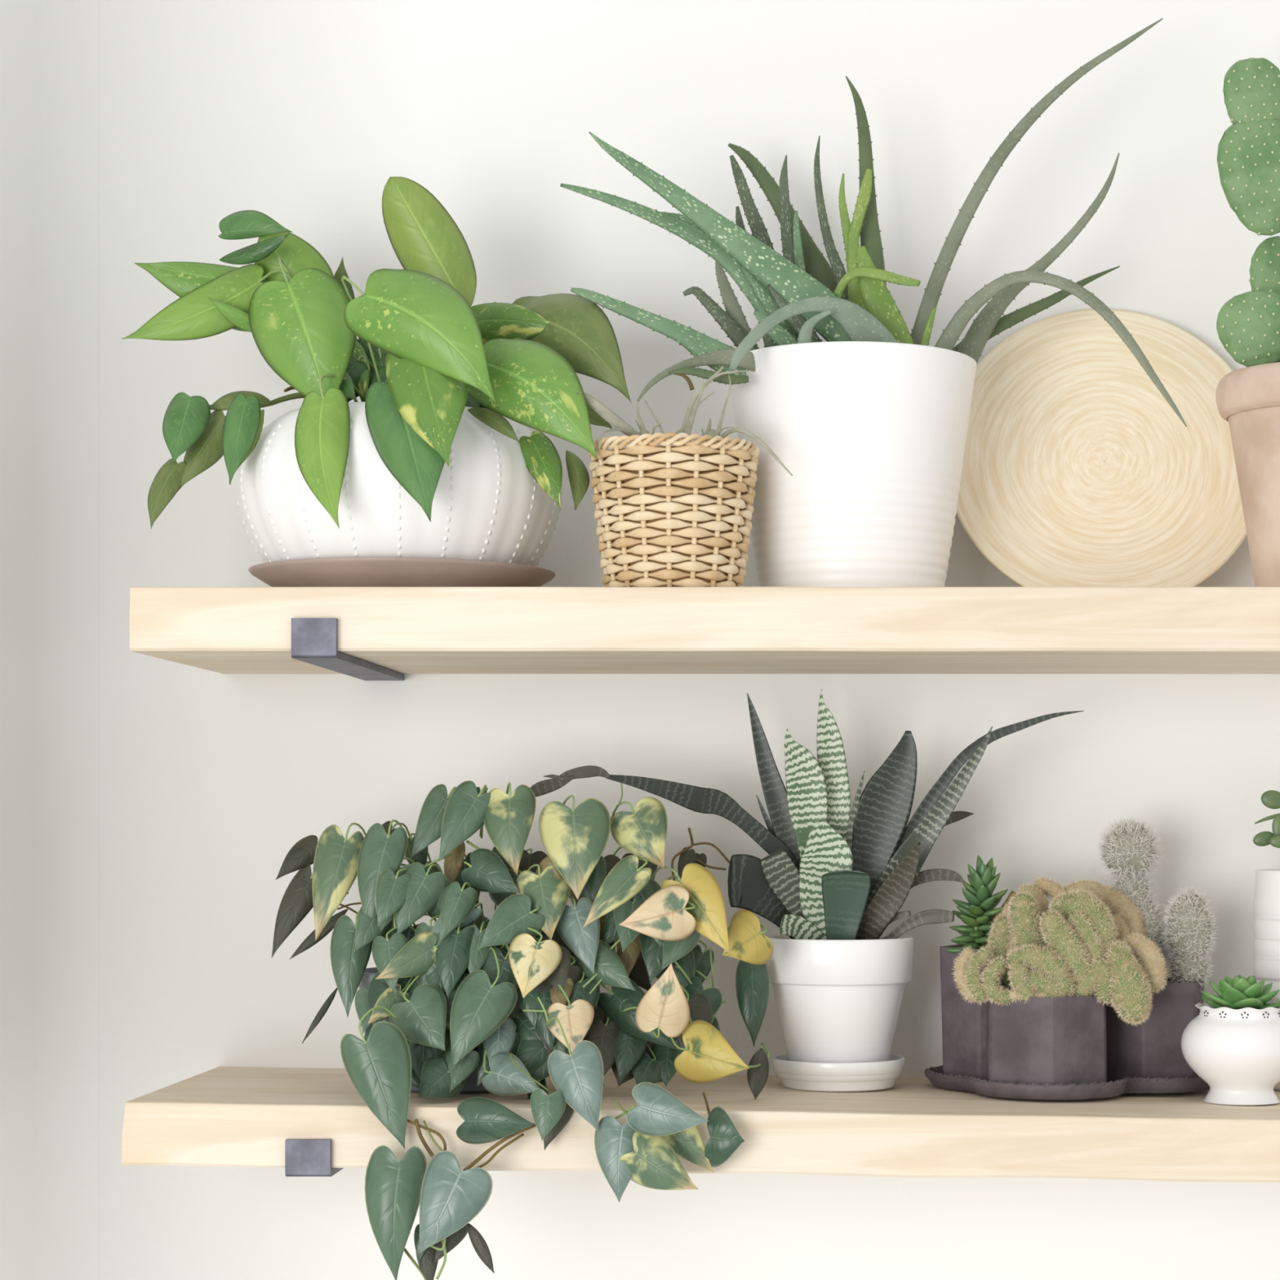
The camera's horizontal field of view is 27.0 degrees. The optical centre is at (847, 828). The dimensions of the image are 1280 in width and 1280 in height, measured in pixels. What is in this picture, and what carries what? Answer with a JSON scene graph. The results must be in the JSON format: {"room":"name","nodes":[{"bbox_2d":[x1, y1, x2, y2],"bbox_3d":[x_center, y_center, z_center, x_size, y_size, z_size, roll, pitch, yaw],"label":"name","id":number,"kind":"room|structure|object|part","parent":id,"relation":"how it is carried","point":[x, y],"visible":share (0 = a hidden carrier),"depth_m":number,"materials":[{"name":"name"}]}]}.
{"room":"living room","nodes":[
{"label":"living room","id":0,"kind":"room"},
{"bbox_2d":[0,0,98,1279],"bbox_3d":[-0.712,0.150,2.056,0.098,2.600,0.636,0,0,10],"label":"wall","id":1,"kind":"structure","parent":0,"point":[49,49],"depth_m":2.35,"materials":[{"name":"paint"}]},
{"bbox_2d":[98,0,1279,1279],"bbox_3d":[0.892,0.150,2.421,3.415,2.600,0.100,0,0,0],"label":"wall","id":2,"kind":"structure","parent":0,"point":[300,114],"depth_m":2.37,"materials":[{"name":"paint"}]},
{"bbox_2d":[284,1138,342,1176],"bbox_3d":[-0.419,0.256,2.213,0.035,0.029,0.315,0,0,0],"label":"shelf bracket","id":3,"kind":"object","parent":2,"relation":"attached to","point":[303,1157],"visible":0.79,"depth_m":2.06,"materials":[{"name":"metal"}]},
{"bbox_2d":[291,617,404,680],"bbox_3d":[-0.414,-0.147,2.213,0.035,0.031,0.315,0,0,0],"label":"shelf bracket","id":4,"kind":"object","parent":2,"relation":"attached to","point":[314,641],"visible":1,"depth_m":2.06,"materials":[{"name":"metal"}]},
{"bbox_2d":[121,1066,1279,1182],"bbox_3d":[0.027,0.247,2.216,1.185,0.067,0.310,0,0,0],"label":"wooden shelf","id":5,"kind":"object","parent":2,"relation":"attached to","point":[244,1117],"visible":0.82,"depth_m":2.06,"materials":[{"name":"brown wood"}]},
{"bbox_2d":[271,780,773,1279],"bbox_3d":[-0.274,0.158,2.153,0.420,0.393,0.291,0,0,7],"label":"philodendron","id":6,"kind":"object","parent":5,"relation":"on","point":[511,1001],"visible":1,"depth_m":2.12,"materials":[{"name":"green plant"}]},
{"bbox_3d":[-0.415,0.067,2.201,0.033,0.012,0.002,0,0,37],"label":"stem","id":7,"kind":"part","parent":6,"relation":"part of","materials":[{"name":"brown plant"}]},
{"bbox_3d":[-0.410,0.064,2.200,0.037,0.008,0.003,0,0,32],"label":"stem","id":8,"kind":"part","parent":6,"relation":"part of","materials":[{"name":"brown plant"}]},
{"bbox_3d":[-0.331,0.338,2.036,0.022,0.032,0.002,0,0,0],"label":"stem","id":9,"kind":"part","parent":6,"relation":"part of","materials":[{"name":"green plant"}]},
{"bbox_3d":[-0.348,0.051,2.156,0.054,0.060,0.011,0,0,-41],"label":"stem","id":10,"kind":"part","parent":6,"relation":"part of","materials":[{"name":"green plant"}]},
{"bbox_3d":[-0.324,0.244,2.046,0.028,0.039,0.004,0,0,28],"label":"stem","id":11,"kind":"part","parent":6,"relation":"part of","materials":[{"name":"brown plant"}]},
{"bbox_3d":[-0.327,0.242,2.052,0.033,0.034,0.004,0,0,8],"label":"stem","id":12,"kind":"part","parent":6,"relation":"part of","materials":[{"name":"brown plant"}]},
{"bbox_3d":[-0.318,0.241,2.047,0.028,0.029,0.003,0,0,31],"label":"stem","id":13,"kind":"part","parent":6,"relation":"part of","materials":[{"name":"green plant"}]},
{"bbox_3d":[-0.313,0.315,2.023,0.012,0.014,0.002,0,0,0],"label":"stem","id":14,"kind":"part","parent":6,"relation":"part of","materials":[{"name":"green plant"}]},
{"bbox_2d":[359,967,519,1092],"bbox_3d":[-0.328,0.167,2.221,0.169,0.097,0.169,0,0,0],"label":"pot","id":15,"kind":"object","parent":6,"relation":"attached to","point":[368,986],"depth_m":2.13,"materials":[{"name":"grey metal"}]},
{"bbox_3d":[-0.311,0.330,2.032,0.006,0.033,0.013,0,0,-29],"label":"stem","id":16,"kind":"part","parent":6,"relation":"part of","materials":[{"name":"green plant"}]},
{"bbox_3d":[-0.286,0.024,2.163,0.056,0.029,0.004,0,0,16],"label":"stem","id":17,"kind":"part","parent":6,"relation":"part of","materials":[{"name":"green plant"}]},
{"bbox_3d":[-0.268,0.246,2.036,0.054,0.036,0.023,0,0,0],"label":"stem","id":18,"kind":"part","parent":6,"relation":"part of","materials":[{"name":"brown plant"}]},
{"bbox_3d":[-0.270,0.249,2.037,0.044,0.028,0.004,0,0,-28],"label":"stem","id":19,"kind":"part","parent":6,"relation":"part of","materials":[{"name":"brown plant"}]},
{"bbox_3d":[-0.248,0.191,2.069,0.006,0.028,0.059,0,0,-44],"label":"stem","id":20,"kind":"part","parent":6,"relation":"part of","materials":[{"name":"green plant"}]},
{"bbox_3d":[-0.242,0.144,2.107,0.035,0.005,0.004,0,0,17],"label":"stem","id":21,"kind":"part","parent":6,"relation":"part of","materials":[{"name":"green plant"}]},
{"bbox_3d":[-0.241,0.144,2.100,0.010,0.022,0.002,0,0,13],"label":"stem","id":22,"kind":"part","parent":6,"relation":"part of","materials":[{"name":"green plant"}]},
{"bbox_3d":[-0.197,0.107,2.141,0.040,0.043,0.003,0,0,-33],"label":"stem","id":23,"kind":"part","parent":6,"relation":"part of","materials":[{"name":"green plant"}]},
{"bbox_3d":[-0.196,0.114,2.139,0.007,0.040,0.029,0,0,45],"label":"stem","id":24,"kind":"part","parent":6,"relation":"part of","materials":[{"name":"green plant"}]},
{"bbox_3d":[-0.190,-0.025,2.201,0.005,0.027,0.022,0,0,15],"label":"stem","id":25,"kind":"part","parent":6,"relation":"part of","materials":[{"name":"green plant"}]},
{"bbox_3d":[-0.172,0.219,2.041,0.023,0.021,0.003,0,0,26],"label":"stem","id":26,"kind":"part","parent":6,"relation":"part of","materials":[{"name":"green plant"}]},
{"bbox_3d":[-0.181,0.221,2.053,0.004,0.016,0.049,0,0,-44],"label":"stem","id":27,"kind":"part","parent":6,"relation":"part of","materials":[{"name":"green plant"}]},
{"bbox_3d":[-0.139,0.025,2.231,0.008,0.051,0.024,0,0,41],"label":"stem","id":28,"kind":"part","parent":6,"relation":"part of","materials":[{"name":"brown plant"}]},
{"bbox_3d":[-0.128,0.160,2.124,0.008,0.033,0.036,0,0,-9],"label":"stem","id":29,"kind":"part","parent":6,"relation":"part of","materials":[{"name":"green plant"}]},
{"bbox_3d":[-0.129,0.125,2.171,0.058,0.058,0.003,0,0,-44],"label":"stem","id":30,"kind":"part","parent":6,"relation":"part of","materials":[{"name":"green plant"}]},
{"bbox_3d":[-0.110,0.220,2.068,0.002,0.023,0.046,0,0,-12],"label":"stem","id":31,"kind":"part","parent":6,"relation":"part of","materials":[{"name":"brown plant"}]},
{"bbox_3d":[-0.117,0.030,2.246,0.028,0.011,0.003,0,0,-20],"label":"stem","id":32,"kind":"part","parent":6,"relation":"part of","materials":[{"name":"brown plant"}]},
{"bbox_3d":[-0.109,0.024,2.250,0.049,0.024,0.004,0,0,-24],"label":"stem","id":33,"kind":"part","parent":6,"relation":"part of","materials":[{"name":"brown plant"}]},
{"bbox_3d":[-0.113,0.135,2.196,0.006,0.072,0.012,0,0,0],"label":"stem","id":34,"kind":"part","parent":6,"relation":"part of","materials":[{"name":"green plant"}]},
{"bbox_3d":[-0.072,0.185,2.150,0.012,0.015,0.081,0,0,9],"label":"stem","id":35,"kind":"part","parent":6,"relation":"part of","materials":[{"name":"green plant"}]},
{"bbox_2d":[530,688,1084,1062],"bbox_3d":[-0.034,0.048,2.268,0.470,0.334,0.128,0,0,7],"label":"potted snake plant","id":36,"kind":"object","parent":5,"relation":"on","point":[833,878],"visible":0.97,"depth_m":2.24,"materials":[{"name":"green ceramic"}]},
{"bbox_3d":[-0.008,0.154,2.265,0.128,0.122,0.128,0,0,0],"label":"pot","id":37,"kind":"part","parent":36,"relation":"part of","materials":[{"name":"white ceramic"}]},
{"bbox_2d":[772,1053,905,1091],"bbox_3d":[-0.008,0.208,2.265,0.114,0.025,0.114,0,0,0],"label":"saucer","id":38,"kind":"object","parent":5,"relation":"on","point":[804,1076],"visible":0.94,"depth_m":2.22,"materials":[{"name":"white ceramic"}]},
{"bbox_2d":[924,1065,1209,1100],"bbox_3d":[0.195,0.215,2.251,0.258,0.015,0.194,0,0,0],"label":"tray","id":39,"kind":"object","parent":5,"relation":"on","point":[1157,1085],"visible":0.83,"depth_m":2.19,"materials":[{"name":"grey ceramic"}]},
{"bbox_2d":[939,813,1218,1084],"bbox_3d":[0.200,0.101,2.249,0.241,0.231,0.167,0,0,0],"label":"planter","id":40,"kind":"object","parent":39,"relation":"on","point":[1078,989],"visible":1,"depth_m":2.22,"materials":[{"name":"concrete"}]},
{"bbox_3d":[0.129,0.159,2.286,0.099,0.114,0.094,0,0,0],"label":"pot","id":41,"kind":"part","parent":40,"relation":"part of","materials":[{"name":"grey ceramic"}]},
{"bbox_3d":[0.132,0.070,2.264,0.028,0.033,0.007,0,0,16],"label":"stem","id":42,"kind":"part","parent":40,"relation":"part of","materials":[{"name":"green plant"}]},
{"bbox_3d":[0.166,0.177,2.221,0.098,0.078,0.110,0,0,0],"label":"pot","id":43,"kind":"part","parent":40,"relation":"part of","materials":[{"name":"grey ceramic"}]},
{"bbox_3d":[0.262,0.173,2.279,0.091,0.085,0.090,0,0,0],"label":"pot","id":44,"kind":"part","parent":40,"relation":"part of","materials":[{"name":"grey ceramic"}]},
{"bbox_2d":[1181,974,1279,1105],"bbox_3d":[0.325,0.174,2.191,0.099,0.104,0.099,0,0,-26],"label":"rosette succulent","id":45,"kind":"object","parent":5,"relation":"on","point":[1233,1043],"visible":1,"depth_m":2.16,"materials":[{"name":"white ceramic"}]},
{"bbox_2d":[1253,790,1279,1090],"bbox_3d":[0.394,0.092,2.306,0.082,0.271,0.082,0,0,24],"label":"potted plant","id":46,"kind":"object","parent":5,"relation":"on","point":[1266,904],"visible":0.6,"depth_m":2.28,"materials":[{"name":"white ceramic"}]},
{"bbox_2d":[129,586,1279,674],"bbox_3d":[0.030,-0.163,2.216,1.179,0.050,0.309,0,0,0],"label":"wooden shelf","id":47,"kind":"object","parent":2,"relation":"attached to","point":[224,630],"visible":0.99,"depth_m":2.06,"materials":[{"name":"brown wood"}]},
{"bbox_2d":[248,556,555,586],"bbox_3d":[-0.373,-0.201,2.221,0.254,0.026,0.254,0,0,0],"label":"saucer","id":48,"kind":"object","parent":47,"relation":"on","point":[346,571],"visible":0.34,"depth_m":2.12,"materials":[{"name":"beige ceramic"}]},
{"bbox_2d":[121,176,631,566],"bbox_3d":[-0.360,-0.370,2.174,0.351,0.330,0.324,0,0,38],"label":"pothos","id":49,"kind":"object","parent":48,"relation":"on","point":[437,456],"visible":0.95,"depth_m":2.13,"materials":[{"name":"green plant"}]},
{"bbox_3d":[-0.474,-0.351,2.184,0.123,0.021,0.008,0,0,-27],"label":"stem","id":50,"kind":"part","parent":49,"relation":"part of","materials":[{"name":"green plant"}]},
{"bbox_3d":[-0.433,-0.351,2.204,0.077,0.030,0.011,0,0,-31],"label":"stem","id":51,"kind":"part","parent":49,"relation":"part of","materials":[{"name":"plant"}]},
{"bbox_2d":[235,401,563,566],"bbox_3d":[-0.375,-0.273,2.221,0.268,0.137,0.268,0,0,0],"label":"pot","id":52,"kind":"object","parent":49,"relation":"attached to","point":[499,495],"depth_m":2.12,"materials":[{"name":"white ceramic"}]},
{"bbox_2d":[587,431,759,586],"bbox_3d":[-0.141,-0.250,2.143,0.139,0.122,0.139,0,0,-17],"label":"wicker basket","id":53,"kind":"object","parent":47,"relation":"on","point":[667,515],"visible":0.9,"depth_m":2.09,"materials":[{"name":"beige wicker"}]},
{"bbox_2d":[577,391,665,450],"bbox_3d":[-0.180,-0.321,2.113,0.037,0.050,0.070,0,0,39],"label":"air plant","id":54,"kind":"object","parent":53,"relation":"in","point":[602,410],"visible":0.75,"depth_m":2.12,"materials":[{"name":"green plant"}]},
{"bbox_3d":[-0.165,-0.313,2.136,0.012,0.018,0.011,0,0,0],"label":"bulb","id":55,"kind":"part","parent":54,"relation":"part of","materials":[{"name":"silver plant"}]},
{"bbox_2d":[670,365,746,445],"bbox_3d":[-0.109,-0.338,2.122,0.068,0.068,0.023,0,0,18],"label":"air plant","id":56,"kind":"object","parent":53,"relation":"on","point":[687,424],"visible":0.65,"depth_m":2.13,"materials":[{"name":"green plant"}]},
{"bbox_3d":[-0.135,-0.313,2.136,0.012,0.018,0.011,0,0,0],"label":"bulb","id":57,"kind":"part","parent":56,"relation":"part of","materials":[{"name":"beige plant"}]},
{"bbox_2d":[702,374,792,475],"bbox_3d":[-0.088,-0.320,2.115,0.091,0.082,0.026,0,0,35],"label":"air plant","id":58,"kind":"object","parent":53,"relation":"in","point":[712,433],"visible":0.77,"depth_m":2.12,"materials":[{"name":"green plant"}]},
{"bbox_3d":[-0.110,-0.313,2.136,0.012,0.018,0.011,0,0,0],"label":"bulb","id":59,"kind":"part","parent":58,"relation":"part of","materials":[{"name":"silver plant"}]},
{"bbox_2d":[560,17,1186,586],"bbox_3d":[0.011,-0.436,2.233,0.503,0.497,0.210,0,0,-12],"label":"aloe","id":60,"kind":"object","parent":47,"relation":"on","point":[868,422],"visible":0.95,"depth_m":2.17,"materials":[{"name":"white ceramic"}]},
{"bbox_2d":[730,341,976,586],"bbox_3d":[0.003,-0.289,2.231,0.210,0.203,0.210,0,0,0],"label":"pot","id":61,"kind":"object","parent":60,"relation":"attached to","point":[871,436],"depth_m":2.15,"materials":[{"name":"white ceramic"}]},
{"bbox_2d":[955,308,1246,586],"bbox_3d":[0.226,-0.326,2.329,0.283,0.275,0.074,0,0,0],"label":"plate","id":62,"kind":"object","parent":47,"relation":"on","point":[1077,470],"visible":0.9,"depth_m":2.33,"materials":[{"name":"beige wood"}]},
{"bbox_2d":[1215,57,1279,586],"bbox_3d":[0.390,-0.415,2.221,0.168,0.462,0.165,0,0,0],"label":"potted cactus","id":63,"kind":"object","parent":47,"relation":"on","point":[1248,323],"visible":0.97,"depth_m":2.21,"materials":[{"name":"plant"}]},
{"bbox_2d":[1215,362,1279,586],"bbox_3d":[0.391,-0.282,2.221,0.165,0.195,0.165,0,0,0],"label":"pot","id":64,"kind":"object","parent":63,"relation":"attached to","point":[1248,397],"depth_m":2.19,"materials":[{"name":"ceramic"}]}
]}

